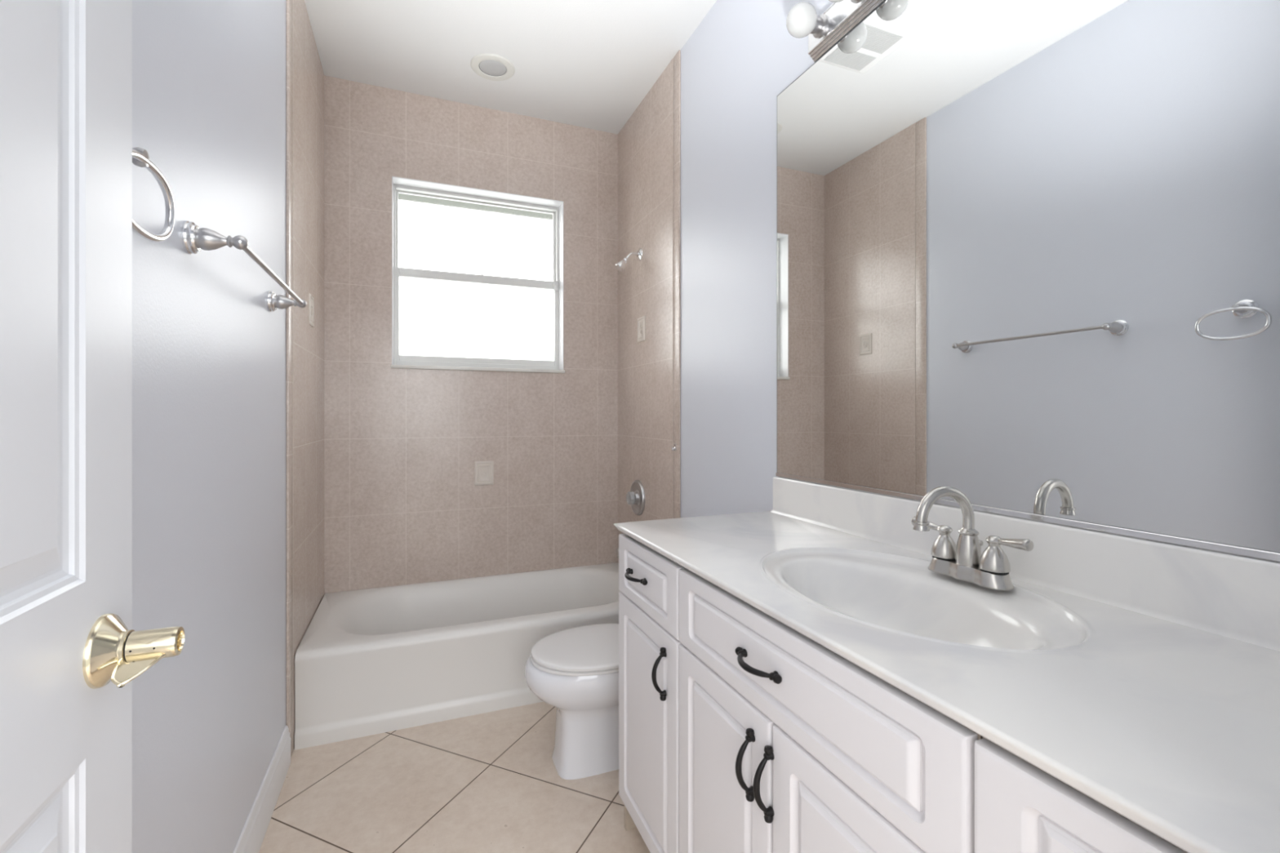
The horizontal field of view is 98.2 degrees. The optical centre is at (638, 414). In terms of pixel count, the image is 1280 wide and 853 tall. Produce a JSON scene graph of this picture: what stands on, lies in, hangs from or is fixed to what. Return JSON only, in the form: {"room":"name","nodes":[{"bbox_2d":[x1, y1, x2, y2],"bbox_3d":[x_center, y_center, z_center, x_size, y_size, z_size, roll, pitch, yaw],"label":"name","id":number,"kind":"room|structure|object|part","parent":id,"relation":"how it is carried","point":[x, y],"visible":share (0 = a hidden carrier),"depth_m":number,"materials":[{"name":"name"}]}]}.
{"room":"bathroom","nodes":[
{"label":"bathroom","id":0,"kind":"room"},
{"bbox_2d":[132,0,324,852],"bbox_3d":[-1.044,-0.217,1.358,0.115,2.875,3.300,0,0,-22],"label":"wall","id":1,"kind":"structure","parent":0,"point":[228,95],"depth_m":1.31,"materials":[{"name":"white paint"}]},
{"bbox_2d":[132,147,174,241],"bbox_3d":[-0.728,-0.324,0.783,0.070,0.138,0.192,0,0,-22],"label":"towel ring","id":2,"kind":"object","parent":1,"relation":"attached to","point":[140,157],"visible":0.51,"depth_m":0.82,"materials":[{"name":"grey metal"}]},
{"bbox_3d":[-0.715,-0.362,0.774,0.052,0.033,0.033,0,0,-22],"label":"post","id":3,"kind":"part","parent":2,"relation":"part of","materials":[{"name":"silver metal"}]},
{"bbox_2d":[180,221,306,311],"bbox_3d":[-0.970,-0.351,1.426,0.102,0.063,0.729,0,0,-22],"label":"towel bar","id":4,"kind":"object","parent":1,"relation":"attached to","point":[194,239],"visible":1,"depth_m":1.12,"materials":[{"name":"grey metal"}]},
{"bbox_3d":[-0.837,-0.351,1.120,0.083,0.043,0.043,0,0,-22],"label":"post","id":5,"kind":"part","parent":4,"relation":"part of","materials":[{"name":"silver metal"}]},
{"bbox_3d":[-1.086,-0.351,1.738,0.083,0.043,0.043,0,0,-22],"label":"post","id":6,"kind":"part","parent":4,"relation":"part of","materials":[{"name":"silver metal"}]},
{"bbox_2d":[233,725,290,852],"bbox_3d":[-0.827,1.154,0.956,0.015,0.133,2.131,0,0,-22],"label":"baseboard","id":7,"kind":"structure","parent":1,"relation":"attached to","point":[251,839],"depth_m":1.64,"materials":[{"name":"white wood"}]},
{"bbox_2d":[258,701,650,852],"bbox_3d":[0.018,1.250,1.139,2.500,0.060,4.500,0,0,-22],"label":"floor","id":8,"kind":"structure","parent":0,"point":[490,782],"depth_m":1.77,"materials":[{"name":"beige tile"}]},
{"bbox_2d":[294,562,621,750],"bbox_3d":[-0.686,1.044,2.646,1.516,0.352,0.741,0,0,-22],"label":"bathtub","id":9,"kind":"object","parent":8,"relation":"on","point":[375,660],"visible":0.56,"depth_m":2.28,"materials":[{"name":"white ceramic"}]},
{"bbox_2d":[524,623,618,779],"bbox_3d":[-0.038,0.858,2.026,0.750,0.725,0.424,0,0,-22],"label":"toilet","id":10,"kind":"object","parent":8,"relation":"on","point":[575,671],"visible":0.34,"depth_m":1.87,"materials":[{"name":"white ceramic"}]},
{"bbox_3d":[-0.153,0.840,1.979,0.459,0.013,0.362,0,0,-22],"label":"seat","id":11,"kind":"part","parent":10,"relation":"part of","materials":[{"name":"white plastic"}]},
{"bbox_3d":[-0.151,0.823,1.980,0.455,0.018,0.366,0,0,-22],"label":"lid","id":12,"kind":"part","parent":10,"relation":"part of","materials":[{"name":"white plastic"}]},
{"bbox_2d":[618,533,684,852],"bbox_3d":[0.260,0.782,1.547,0.600,0.878,0.400,0,0,-22],"label":"base cabinet","id":13,"kind":"object","parent":8,"relation":"on","point":[649,642],"visible":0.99,"depth_m":1.42,"materials":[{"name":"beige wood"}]},
{"bbox_3d":[-0.015,0.431,1.476,0.037,0.015,0.126,0,0,-22],"label":"handle","id":14,"kind":"part","parent":13,"relation":"part of","materials":[{"name":"black metal"}]},
{"bbox_3d":[0.024,0.433,1.451,0.018,0.166,0.394,0,0,-22],"label":"drawer","id":15,"kind":"part","parent":13,"relation":"part of","materials":[{"name":"white wood"}]},
{"bbox_3d":[0.049,0.617,1.317,0.037,0.126,0.016,0,0,-22],"label":"handle","id":16,"kind":"part","parent":13,"relation":"part of","materials":[{"name":"black metal"}]},
{"bbox_2d":[679,568,982,852],"bbox_3d":[0.469,0.782,1.029,0.600,0.878,0.713,0,0,-22],"label":"base cabinet","id":17,"kind":"object","parent":8,"relation":"on","point":[788,744],"visible":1,"depth_m":0.88,"materials":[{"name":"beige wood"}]},
{"bbox_3d":[0.164,0.818,1.102,0.018,0.596,0.348,0,0,-22],"label":"door","id":18,"kind":"part","parent":17,"relation":"part of","materials":[{"name":"white wood"}]},
{"bbox_3d":[0.187,0.617,0.975,0.037,0.126,0.016,0,0,-22],"label":"handle","id":19,"kind":"part","parent":17,"relation":"part of","materials":[{"name":"black metal"}]},
{"bbox_3d":[0.196,0.431,0.954,0.037,0.015,0.126,0,0,-22],"label":"handle","id":20,"kind":"part","parent":17,"relation":"part of","materials":[{"name":"black metal"}]},
{"bbox_3d":[0.208,0.617,0.924,0.037,0.126,0.016,0,0,-22],"label":"handle","id":21,"kind":"part","parent":17,"relation":"part of","materials":[{"name":"black metal"}]},
{"bbox_3d":[0.298,0.818,0.770,0.018,0.596,0.354,0,0,-22],"label":"door","id":22,"kind":"part","parent":17,"relation":"part of","materials":[{"name":"white wood"}]},
{"bbox_2d":[613,476,1279,852],"bbox_3d":[0.458,0.332,1.093,0.572,0.254,1.420,0,0,-22],"label":"countertop","id":23,"kind":"structure","parent":17,"relation":"on","point":[1142,676],"depth_m":0.80,"materials":[{"name":"white stone"}]},
{"bbox_2d":[911,485,1033,590],"bbox_3d":[0.641,0.228,1.084,0.194,0.181,0.173,0,0,27],"label":"faucet","id":24,"kind":"object","parent":23,"relation":"on","point":[965,561],"visible":1,"depth_m":1.06,"materials":[{"name":"silver metal"}]},
{"bbox_3d":[0.619,0.254,1.156,0.050,0.071,0.096,0,0,-22],"label":"handle","id":25,"kind":"part","parent":24,"relation":"part of","materials":[{"name":"silver metal"}]},
{"bbox_3d":[0.601,0.216,1.068,0.145,0.157,0.045,0,0,-22],"label":"spout","id":26,"kind":"part","parent":24,"relation":"part of","materials":[{"name":"silver metal"}]},
{"bbox_3d":[0.647,0.305,1.087,0.060,0.026,0.166,0,0,-22],"label":"plate","id":27,"kind":"part","parent":24,"relation":"part of","materials":[{"name":"silver metal"}]},
{"bbox_3d":[0.672,0.270,1.092,0.014,0.048,0.014,0,0,-22],"label":"lift rod","id":28,"kind":"part","parent":24,"relation":"part of","materials":[{"name":"silver metal"}]},
{"bbox_3d":[0.675,0.254,1.017,0.050,0.071,0.096,0,0,-22],"label":"handle","id":29,"kind":"part","parent":24,"relation":"part of","materials":[{"name":"silver metal"}]},
{"bbox_2d":[974,736,1187,852],"bbox_3d":[0.656,0.782,0.564,0.600,0.878,0.286,0,0,-22],"label":"base cabinet","id":30,"kind":"object","parent":8,"relation":"on","point":[1020,807],"visible":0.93,"depth_m":0.54,"materials":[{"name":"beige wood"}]},
{"bbox_2d":[324,75,617,595],"bbox_3d":[-0.866,-0.217,3.088,1.538,2.875,0.224,0,0,-22],"label":"wall","id":31,"kind":"structure","parent":0,"point":[430,475],"depth_m":2.93,"materials":[{"name":"beige tile"}]},
{"bbox_2d":[391,176,564,373],"bbox_3d":[-0.875,-0.724,3.081,0.902,0.976,0.230,0,0,-22],"label":"window","id":32,"kind":"structure","parent":31,"relation":"in","point":[477,274],"depth_m":3.08,"materials":[{"name":"frosted glass"},{"name":"white vinyl"}]},
{"bbox_3d":[-0.890,-0.966,3.115,0.860,0.452,0.020,0,0,-22],"label":"sash","id":33,"kind":"part","parent":32,"relation":"part of","materials":[{"name":"white"}]},
{"bbox_3d":[-0.890,-0.975,3.114,0.842,0.421,0.004,0,0,-22],"label":"pane","id":34,"kind":"part","parent":32,"relation":"part of","materials":[{"name":"clear glass"}]},
{"bbox_3d":[-0.879,-0.529,3.088,0.868,0.494,0.026,0,0,-22],"label":"sash","id":35,"kind":"part","parent":32,"relation":"part of","materials":[{"name":"white"}]},
{"bbox_3d":[-0.877,-0.524,3.090,0.836,0.441,0.004,0,0,-22],"label":"pane","id":36,"kind":"part","parent":32,"relation":"part of","materials":[{"name":"clear glass"}]},
{"bbox_3d":[-0.875,-0.245,3.081,0.902,0.018,0.230,0,0,-22],"label":"sill","id":37,"kind":"part","parent":32,"relation":"part of","materials":[{"name":"stone"}]},
{"bbox_2d":[304,0,716,134],"bbox_3d":[-0.290,-1.694,1.662,1.760,0.080,3.300,0,0,-22],"label":"ceiling","id":38,"kind":"structure","parent":0,"point":[586,64],"depth_m":2.49,"materials":[{"name":"white paint"}]},
{"bbox_2d":[470,53,515,80],"bbox_3d":[-0.692,-1.650,2.642,0.204,0.009,0.204,0,0,-22],"label":"recessed light","id":39,"kind":"object","parent":38,"relation":"in","point":[492,67],"visible":1,"depth_m":2.63,"materials":[{"name":"white plastic"}]},
{"bbox_2d":[617,0,833,563],"bbox_3d":[0.462,-0.217,1.965,0.113,2.875,3.300,0,0,-22],"label":"wall","id":40,"kind":"structure","parent":0,"point":[697,155],"depth_m":2.29,"materials":[{"name":"white paint"}]},
{"bbox_2d":[615,547,618,558],"bbox_3d":[-0.054,0.717,2.938,0.128,0.074,0.060,0,0,-22],"label":"tub spout","id":41,"kind":"object","parent":40,"relation":"attached to","point":[617,548],"visible":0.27,"depth_m":2.91,"materials":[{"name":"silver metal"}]},
{"bbox_2d":[615,248,642,271],"bbox_3d":[-0.054,-0.819,2.927,0.138,0.135,0.068,0,0,-22],"label":"shower","id":42,"kind":"object","parent":40,"relation":"attached to","point":[620,265],"visible":1,"depth_m":2.92,"materials":[{"name":"silver metal"}]},
{"bbox_3d":[-0.032,-0.835,2.936,0.089,0.054,0.017,0,0,-22],"label":"arm","id":43,"kind":"part","parent":42,"relation":"part of","materials":[{"name":"silver metal"}]},
{"bbox_2d":[626,480,644,515],"bbox_3d":[-0.027,0.444,2.961,0.061,0.188,0.188,0,0,-22],"label":"shower valve","id":44,"kind":"object","parent":40,"relation":"attached to","point":[635,497],"visible":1,"depth_m":2.94,"materials":[{"name":"grey metal"}]},
{"bbox_3d":[-0.039,0.444,2.956,0.035,0.068,0.072,0,0,-22],"label":"knob","id":45,"kind":"part","parent":44,"relation":"part of","materials":[{"name":"white plastic"}]},
{"bbox_2d":[671,443,676,451],"bbox_3d":[0.162,0.149,2.545,0.021,0.037,0.020,0,0,-22],"label":"wall hook","id":46,"kind":"object","parent":40,"relation":"attached to","point":[674,448],"visible":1,"depth_m":2.54,"materials":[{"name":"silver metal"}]},
{"bbox_2d":[786,0,885,62],"bbox_3d":[0.585,-1.115,1.357,0.142,0.116,0.610,0,0,-22],"label":"vanity light","id":47,"kind":"object","parent":40,"relation":"attached to","point":[824,31],"visible":1,"depth_m":1.55,"materials":[{"name":"polished chrome"},{"name":"satin nickel"},{"name":"white glass"}]},
{"bbox_3d":[0.468,-1.122,1.579,0.090,0.085,0.085,0,0,-22],"label":"bulb","id":48,"kind":"part","parent":47,"relation":"part of","materials":[{"name":"white glass"}]},
{"bbox_2d":[810,13,827,38],"bbox_3d":[0.512,-1.122,1.597,0.039,0.060,0.060,0,0,-22],"label":"socket","id":49,"kind":"object","parent":47,"relation":"attached to","point":[819,29],"depth_m":1.58,"materials":[{"name":"silver metal"}]},
{"bbox_3d":[0.524,-1.122,1.440,0.090,0.085,0.085,0,0,-22],"label":"bulb","id":50,"kind":"part","parent":47,"relation":"part of","materials":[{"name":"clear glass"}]},
{"bbox_2d":[850,0,860,3],"bbox_3d":[0.568,-1.122,1.458,0.039,0.060,0.060,0,0,-22],"label":"socket","id":51,"kind":"object","parent":47,"relation":"attached to","point":[851,1],"depth_m":1.47,"materials":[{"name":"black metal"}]},
{"bbox_2d":[770,476,1279,651],"bbox_3d":[0.710,0.264,1.186,0.035,0.119,1.406,0,0,-22],"label":"backsplash","id":52,"kind":"structure","parent":40,"relation":"attached to","point":[1232,596],"depth_m":0.95,"materials":[{"name":"white stone"}]},
{"bbox_2d":[776,0,1279,562],"bbox_3d":[0.719,-0.425,1.197,0.012,1.258,1.383,0,0,-22],"label":"mirror","id":53,"kind":"object","parent":40,"relation":"attached to","point":[1028,251],"visible":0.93,"depth_m":1.05,"materials":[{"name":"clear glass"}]},
{"bbox_3d":[0.300,-0.217,0.196,1.538,2.875,0.120,0,0,-22],"label":"wall","id":54,"kind":"structure","parent":0,"visible":0},
{"bbox_2d":[0,0,184,852],"bbox_3d":[-0.469,0.197,0.349,0.106,2.023,0.735,0,0,-22],"label":"door","id":55,"kind":"structure","parent":54,"relation":"in","point":[71,653],"depth_m":0.57,"materials":[{"name":"white wood"}]},
{"bbox_3d":[-0.550,0.268,0.623,0.052,0.045,0.059,0,0,-22],"label":"handle","id":56,"kind":"part","parent":55,"relation":"part of","materials":[{"name":"gold metal"}]}
]}

